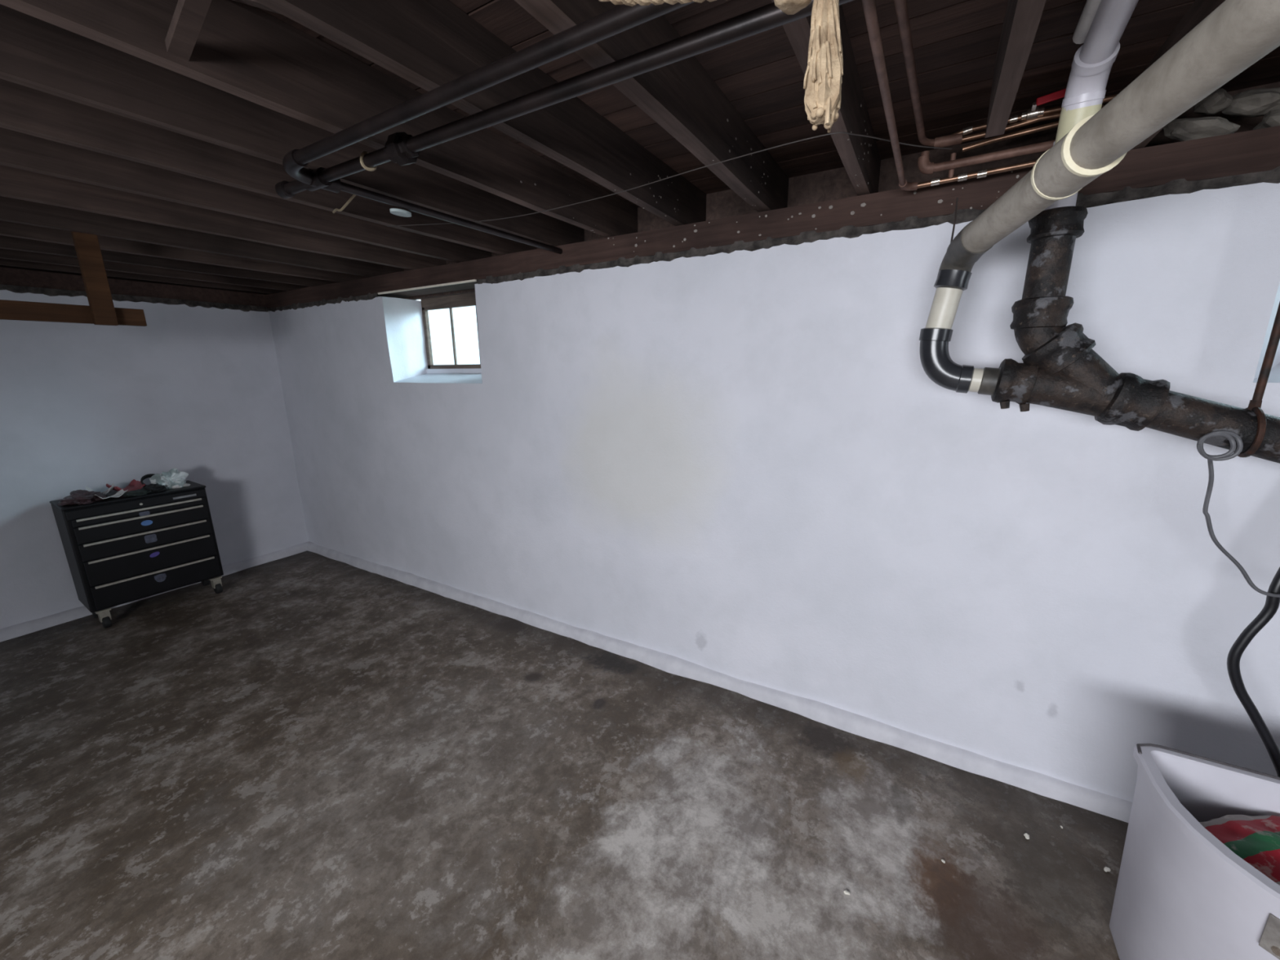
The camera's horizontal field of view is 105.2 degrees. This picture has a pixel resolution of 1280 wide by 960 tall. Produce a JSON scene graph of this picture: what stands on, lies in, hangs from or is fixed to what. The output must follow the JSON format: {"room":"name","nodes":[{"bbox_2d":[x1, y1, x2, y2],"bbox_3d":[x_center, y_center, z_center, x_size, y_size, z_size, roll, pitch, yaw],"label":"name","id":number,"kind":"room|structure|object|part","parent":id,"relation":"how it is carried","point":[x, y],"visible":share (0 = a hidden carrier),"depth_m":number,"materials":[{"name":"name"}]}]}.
{"room":"utility area","nodes":[
{"label":"utility area","id":0,"kind":"room"},
{"bbox_2d":[0,284,308,628],"bbox_3d":[-4.583,0.076,2.762,0.497,2.395,5.600,7,15,29],"label":"wall","id":1,"kind":"structure","parent":0,"point":[196,390],"depth_m":3.63,"materials":[{"name":"paint"}]},
{"bbox_2d":[0,541,308,642],"bbox_3d":[-4.417,1.111,2.789,0.084,0.084,4.800,7,15,29],"label":"baseboard","id":2,"kind":"structure","parent":1,"relation":"attached to","point":[28,627],"depth_m":3.48,"materials":[{"name":"paint"}]},
{"bbox_2d":[416,299,479,364],"bbox_3d":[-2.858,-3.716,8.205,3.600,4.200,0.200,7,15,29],"label":"window pane","id":3,"kind":"structure","parent":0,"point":[464,318],"depth_m":8.61,"materials":[{"name":"glass"}]},
{"bbox_2d":[0,551,1128,959],"bbox_3d":[-0.858,1.583,0.752,8.490,0.006,4.970,7,15,29],"label":"floor","id":4,"kind":"structure","parent":0,"point":[313,756],"depth_m":1.94,"materials":[{"name":"concrete"}]},
{"bbox_2d":[49,480,223,628],"bbox_3d":[-3.607,0.512,3.579,0.396,0.858,0.726,8,15,32],"label":"tool chest","id":5,"kind":"object","parent":4,"relation":"on","point":[119,550],"visible":1,"depth_m":3.41,"materials":[{"name":"black metal"}]},
{"bbox_2d":[57,489,107,506],"bbox_3d":[-3.709,0.109,3.250,0.271,0.076,0.217,7,15,29],"label":"plastic bag","id":6,"kind":"object","parent":5,"relation":"on","point":[78,496],"visible":0.96,"depth_m":3.21,"materials":[{"name":"plastic"}]},
{"bbox_2d":[85,483,114,493],"bbox_3d":[-3.728,0.071,3.385,0.120,0.090,0.130,11,17,40],"label":"paper sheet","id":7,"kind":"object","parent":5,"relation":"on","point":[88,489],"visible":0.6,"depth_m":3.40,"materials":[{"name":"white paper"}]},
{"bbox_2d":[94,488,127,498],"bbox_3d":[-3.602,0.102,3.329,0.100,0.052,0.150,5,14,23],"label":"paper sheet","id":8,"kind":"object","parent":5,"relation":"on","point":[122,491],"visible":0.97,"depth_m":3.35,"materials":[{"name":"white paper"}]},
{"bbox_2d":[106,479,145,492],"bbox_3d":[-3.680,0.050,3.506,0.160,0.075,0.150,5,14,24],"label":"packet","id":9,"kind":"object","parent":5,"relation":"on","point":[134,484],"visible":0.82,"depth_m":3.52,"materials":[{"name":"red plastic"}]},
{"bbox_3d":[-3.623,0.100,3.492,0.366,0.016,0.726,8,15,32],"label":"lid","id":10,"kind":"part","parent":5,"relation":"part of","materials":[{"name":"black metal"}]},
{"bbox_2d":[120,488,151,497],"bbox_3d":[-3.527,0.087,3.432,0.118,0.034,0.171,7,15,29],"label":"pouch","id":11,"kind":"object","parent":5,"relation":"on","point":[138,492],"visible":1,"depth_m":3.40,"materials":[{"name":"black fabric"}]},
{"bbox_3d":[-3.466,0.163,3.403,0.012,0.056,0.700,8,15,32],"label":"rail","id":12,"kind":"part","parent":5,"relation":"part of","materials":[{"name":"black metal"}]},
{"bbox_3d":[-3.465,0.217,3.415,0.016,0.047,0.670,8,15,32],"label":"drawer","id":13,"kind":"part","parent":5,"relation":"part of","materials":[{"name":"black metal"}]},
{"bbox_3d":[-3.455,0.203,3.406,0.019,0.015,0.630,8,15,32],"label":"drawer pull","id":14,"kind":"part","parent":5,"relation":"part of","materials":[{"name":"metal"}]},
{"bbox_3d":[-3.464,0.300,3.434,0.016,0.109,0.670,8,15,32],"label":"drawer","id":15,"kind":"part","parent":5,"relation":"part of","materials":[{"name":"black metal"}]},
{"bbox_3d":[-3.455,0.256,3.418,0.019,0.015,0.630,8,15,32],"label":"drawer pull","id":16,"kind":"part","parent":5,"relation":"part of","materials":[{"name":"metal"}]},
{"bbox_3d":[-3.463,0.415,3.461,0.016,0.113,0.670,8,15,32],"label":"drawer","id":17,"kind":"part","parent":5,"relation":"part of","materials":[{"name":"black metal"}]},
{"bbox_3d":[-3.454,0.369,3.444,0.019,0.015,0.630,8,15,32],"label":"drawer pull","id":18,"kind":"part","parent":5,"relation":"part of","materials":[{"name":"metal"}]},
{"bbox_2d":[140,473,154,487],"bbox_3d":[-3.580,0.012,3.591,0.111,0.109,0.120,8,15,32],"label":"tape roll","id":19,"kind":"object","parent":5,"relation":"on","point":[150,475],"visible":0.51,"depth_m":3.58,"materials":[{"name":"black plastic"}]},
{"bbox_3d":[-3.452,0.486,3.471,0.019,0.015,0.630,8,15,32],"label":"drawer pull","id":20,"kind":"part","parent":5,"relation":"part of","materials":[{"name":"metal"}]},
{"bbox_3d":[-3.461,0.559,3.494,0.016,0.169,0.670,8,15,32],"label":"drawer","id":21,"kind":"part","parent":5,"relation":"part of","materials":[{"name":"black metal"}]},
{"bbox_2d":[142,483,167,493],"bbox_3d":[-3.506,0.055,3.522,0.163,0.054,0.142,7,15,29],"label":"rag","id":22,"kind":"object","parent":5,"relation":"on","point":[153,487],"visible":0.91,"depth_m":3.50,"materials":[{"name":"black fabric"}]},
{"bbox_3d":[-3.451,0.657,3.511,0.019,0.015,0.630,8,15,32],"label":"drawer pull","id":23,"kind":"part","parent":5,"relation":"part of","materials":[{"name":"metal"}]},
{"bbox_3d":[-3.460,0.725,3.533,0.016,0.158,0.670,8,15,32],"label":"drawer","id":24,"kind":"part","parent":5,"relation":"part of","materials":[{"name":"black metal"}]},
{"bbox_2d":[149,467,188,488],"bbox_3d":[-3.504,-0.018,3.649,0.206,0.140,0.212,7,15,29],"label":"plastic bag","id":25,"kind":"object","parent":5,"relation":"on","point":[173,477],"visible":0.86,"depth_m":3.61,"materials":[{"name":"plastic"}]},
{"bbox_2d":[172,483,191,488],"bbox_3d":[-3.425,0.038,3.649,0.058,0.028,0.113,7,15,29],"label":"paper scrap","id":26,"kind":"object","parent":5,"relation":"on","point":[184,484],"visible":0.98,"depth_m":3.63,"materials":[{"name":"white paper"}]},
{"bbox_2d":[1023,833,1029,839],"bbox_3d":[1.423,1.311,1.801,0.018,0.008,0.024,7,15,29],"label":"chip","id":27,"kind":"object","parent":4,"relation":"on","point":[1026,835],"visible":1,"depth_m":1.80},
{"bbox_2d":[1103,866,1111,871],"bbox_3d":[1.604,1.338,1.681,0.025,0.008,0.015,-5,14,-17],"label":"chip","id":28,"kind":"object","parent":4,"relation":"on","point":[1105,868],"visible":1,"depth_m":1.68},
{"bbox_2d":[1109,743,1279,959],"bbox_3d":[1.585,1.143,1.082,0.712,0.654,0.522,7,15,29],"label":"tub","id":29,"kind":"object","parent":4,"relation":"on","point":[1181,893],"visible":1,"depth_m":1.23,"materials":[{"name":"white plastic"}]},
{"bbox_2d":[1199,814,1279,885],"bbox_3d":[1.515,1.113,1.205,0.355,0.545,0.283,-3,13,-9],"label":"sack","id":30,"kind":"object","parent":29,"relation":"in","point":[1255,840],"visible":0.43,"depth_m":1.17,"materials":[{"name":"red plastic"}]},
{"bbox_2d":[0,0,1279,309],"bbox_3d":[-0.777,-0.817,0.391,9.200,0.450,5.900,7,15,29],"label":"ceiling","id":31,"kind":"structure","parent":0,"point":[162,131],"depth_m":1.57,"materials":[{"name":"brown wood"}]},
{"bbox_2d":[0,231,146,326],"bbox_3d":[-2.822,-0.983,2.195,0.071,0.520,0.820,7,15,29],"label":"wooden beam","id":32,"kind":"structure","parent":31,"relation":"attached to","point":[100,310],"depth_m":2.38,"materials":[{"name":"brown wood"}]},
{"bbox_2d":[332,194,355,213],"bbox_3d":[-1.167,-1.080,1.924,0.018,0.034,0.350,-12,18,-42],"label":"scrap","id":33,"kind":"object","parent":31,"relation":"attached to","point":[351,198],"visible":0.92,"depth_m":1.90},
{"bbox_2d":[275,0,853,253],"bbox_3d":[1.178,-0.875,1.007,4.940,0.080,1.493,7,15,29],"label":"gas pipe","id":34,"kind":"object","parent":31,"relation":"attached to","point":[402,148],"visible":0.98,"depth_m":1.11,"materials":[{"name":"metal"}]},
{"bbox_2d":[389,208,411,217],"bbox_3d":[-0.928,-1.036,1.898,0.056,0.010,0.084,7,15,29],"label":"tag","id":35,"kind":"object","parent":34,"relation":"attached to","point":[400,212],"visible":1,"depth_m":1.89,"materials":[{"name":"white paper"}]},
{"bbox_2d":[386,132,952,226],"bbox_3d":[-0.139,-1.070,1.784,2.276,0.040,0.322,4,14,20],"label":"wire","id":36,"kind":"object","parent":31,"relation":"attached to","point":[834,132],"visible":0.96,"depth_m":1.57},
{"bbox_2d":[598,0,843,132],"bbox_3d":[-0.001,-0.606,0.567,0.965,0.365,0.098,-1,13,-3],"label":"rope","id":37,"kind":"object","parent":31,"relation":"hanging from","point":[823,78],"visible":1,"depth_m":0.59,"materials":[{"name":"beige fabric"}]},
{"bbox_3d":[-0.151,-0.680,0.549,0.675,0.209,0.063,-2,13,-8],"label":"cord","id":38,"kind":"part","parent":37,"relation":"part of","materials":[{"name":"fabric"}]},
{"bbox_2d":[861,0,1117,191],"bbox_3d":[0.792,-0.944,0.931,0.623,0.200,2.340,7,15,29],"label":"pipe","id":39,"kind":"object","parent":31,"relation":"attached to","point":[1034,114],"visible":0.62,"depth_m":1.54,"materials":[{"name":"brown metal"}]},
{"bbox_3d":[1.305,-1.090,1.733,0.558,0.098,0.339,7,15,29],"label":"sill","id":40,"kind":"part","parent":39,"relation":"part of","materials":[{"name":"orange metal"}]},
{"bbox_3d":[1.220,-1.155,1.514,0.014,0.022,0.023,7,15,29],"label":"valve stem","id":41,"kind":"part","parent":39,"relation":"part of","materials":[{"name":"silver metal"}]},
{"bbox_3d":[1.254,-1.161,1.481,0.087,0.033,0.006,7,15,29],"label":"valve handle","id":42,"kind":"part","parent":39,"relation":"part of","materials":[{"name":"red plastic"}]},
{"bbox_2d":[1044,0,1138,210],"bbox_3d":[0.568,-0.718,0.296,0.105,0.454,2.556,7,15,29],"label":"pipe","id":43,"kind":"object","parent":31,"relation":"attached to","point":[1101,24],"visible":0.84,"depth_m":1.20,"materials":[{"name":"plastic"}]},
{"bbox_2d":[991,205,1279,463],"bbox_3d":[2.303,0.001,0.906,2.744,1.290,0.162,7,15,29],"label":"drain","id":44,"kind":"object","parent":31,"relation":"hanging from","point":[1060,368],"visible":1,"depth_m":1.39,"materials":[{"name":"black metal"}]},
{"bbox_2d":[919,0,1279,395],"bbox_3d":[0.789,-0.354,0.384,0.256,0.715,2.524,2,13,12],"label":"drain pipe","id":45,"kind":"object","parent":44,"relation":"attached to","point":[1237,34],"visible":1,"depth_m":0.86,"materials":[{"name":"beige plastic"}]},
{"bbox_2d":[950,197,958,243],"bbox_3d":[1.022,-0.804,1.603,0.012,0.258,0.160,8,16,34],"label":"wire","id":46,"kind":"object","parent":45,"relation":"attached to","point":[957,199],"visible":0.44,"depth_m":1.60,"materials":[{"name":"black metal"}]},
{"bbox_2d":[1196,430,1279,597],"bbox_3d":[1.630,0.096,1.313,0.286,0.460,0.109,7,15,29],"label":"cable","id":47,"kind":"object","parent":44,"relation":"hanging from","point":[1229,435],"visible":1,"depth_m":1.35,"materials":[{"name":"grey plastic"}]},
{"bbox_2d":[1233,302,1279,457],"bbox_3d":[1.602,-0.504,1.205,0.026,0.911,0.136,7,15,29],"label":"rod","id":48,"kind":"object","parent":44,"relation":"attached to","point":[1255,405],"visible":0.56,"depth_m":1.25,"materials":[{"name":"brown metal"}]},
{"bbox_3d":[1.603,-0.534,1.197,0.022,0.850,0.017,7,15,29],"label":"rod","id":49,"kind":"part","parent":48,"relation":"part of","materials":[{"name":"brown metal"}]},
{"bbox_2d":[1163,116,1240,141],"bbox_3d":[1.674,-1.043,1.459,0.168,0.070,0.113,-1,13,0],"label":"rubble stone","id":50,"kind":"object","parent":31,"relation":"on","point":[1182,129],"visible":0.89,"depth_m":1.44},
{"bbox_2d":[1193,88,1232,115],"bbox_3d":[1.677,-1.106,1.434,0.098,0.060,0.072,-4,14,-16],"label":"rubble stone","id":51,"kind":"object","parent":50,"relation":"on","point":[1220,100],"visible":0.82,"depth_m":1.42,"materials":[{"name":"grey stone"}]},
{"bbox_2d":[1226,567,1279,777],"bbox_3d":[1.924,0.209,1.276,0.428,2.322,0.070,7,15,29],"label":"hose","id":52,"kind":"object","parent":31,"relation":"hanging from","point":[1271,606],"visible":0.84,"depth_m":1.42,"materials":[{"name":"black rubber"}]},
{"bbox_2d":[1253,105,1279,129],"bbox_3d":[1.845,-1.029,1.386,0.134,0.082,0.103,12,18,42],"label":"rubble stone","id":53,"kind":"object","parent":31,"relation":"on","point":[1272,118],"visible":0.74,"depth_m":1.39,"materials":[{"name":"grey stone"}]},
{"bbox_2d":[1222,87,1279,117],"bbox_3d":[1.772,-1.087,1.412,0.102,0.069,0.127,-6,14,-24],"label":"rubble stone","id":54,"kind":"object","parent":53,"relation":"on","point":[1253,103],"visible":0.88,"depth_m":1.39,"materials":[{"name":"grey stone"}]},
{"bbox_2d":[267,165,1279,802],"bbox_3d":[0.415,0.076,2.663,9.290,2.445,0.375,7,15,29],"label":"wall","id":55,"kind":"structure","parent":0,"point":[742,460],"depth_m":2.13,"materials":[{"name":"paint"}]},
{"bbox_2d":[377,279,476,294],"bbox_3d":[-1.434,-1.275,3.242,0.990,0.011,0.012,7,15,29],"label":"trim","id":56,"kind":"structure","parent":55,"relation":"attached to","point":[473,280],"depth_m":3.21,"materials":[{"name":"white wood"}]},
{"bbox_2d":[420,292,481,373],"bbox_3d":[-1.275,-1.014,3.598,1.100,0.860,0.070,7,15,29],"label":"window","id":57,"kind":"structure","parent":55,"relation":"in","point":[450,302],"depth_m":3.66,"materials":[{"name":"brown wood"}]},
{"bbox_2d":[306,541,1132,822],"bbox_3d":[0.320,1.075,2.742,8.320,0.085,0.086,7,15,29],"label":"baseboard","id":58,"kind":"structure","parent":55,"relation":"attached to","point":[1040,784],"depth_m":2.44,"materials":[{"name":"paint"}]}
]}

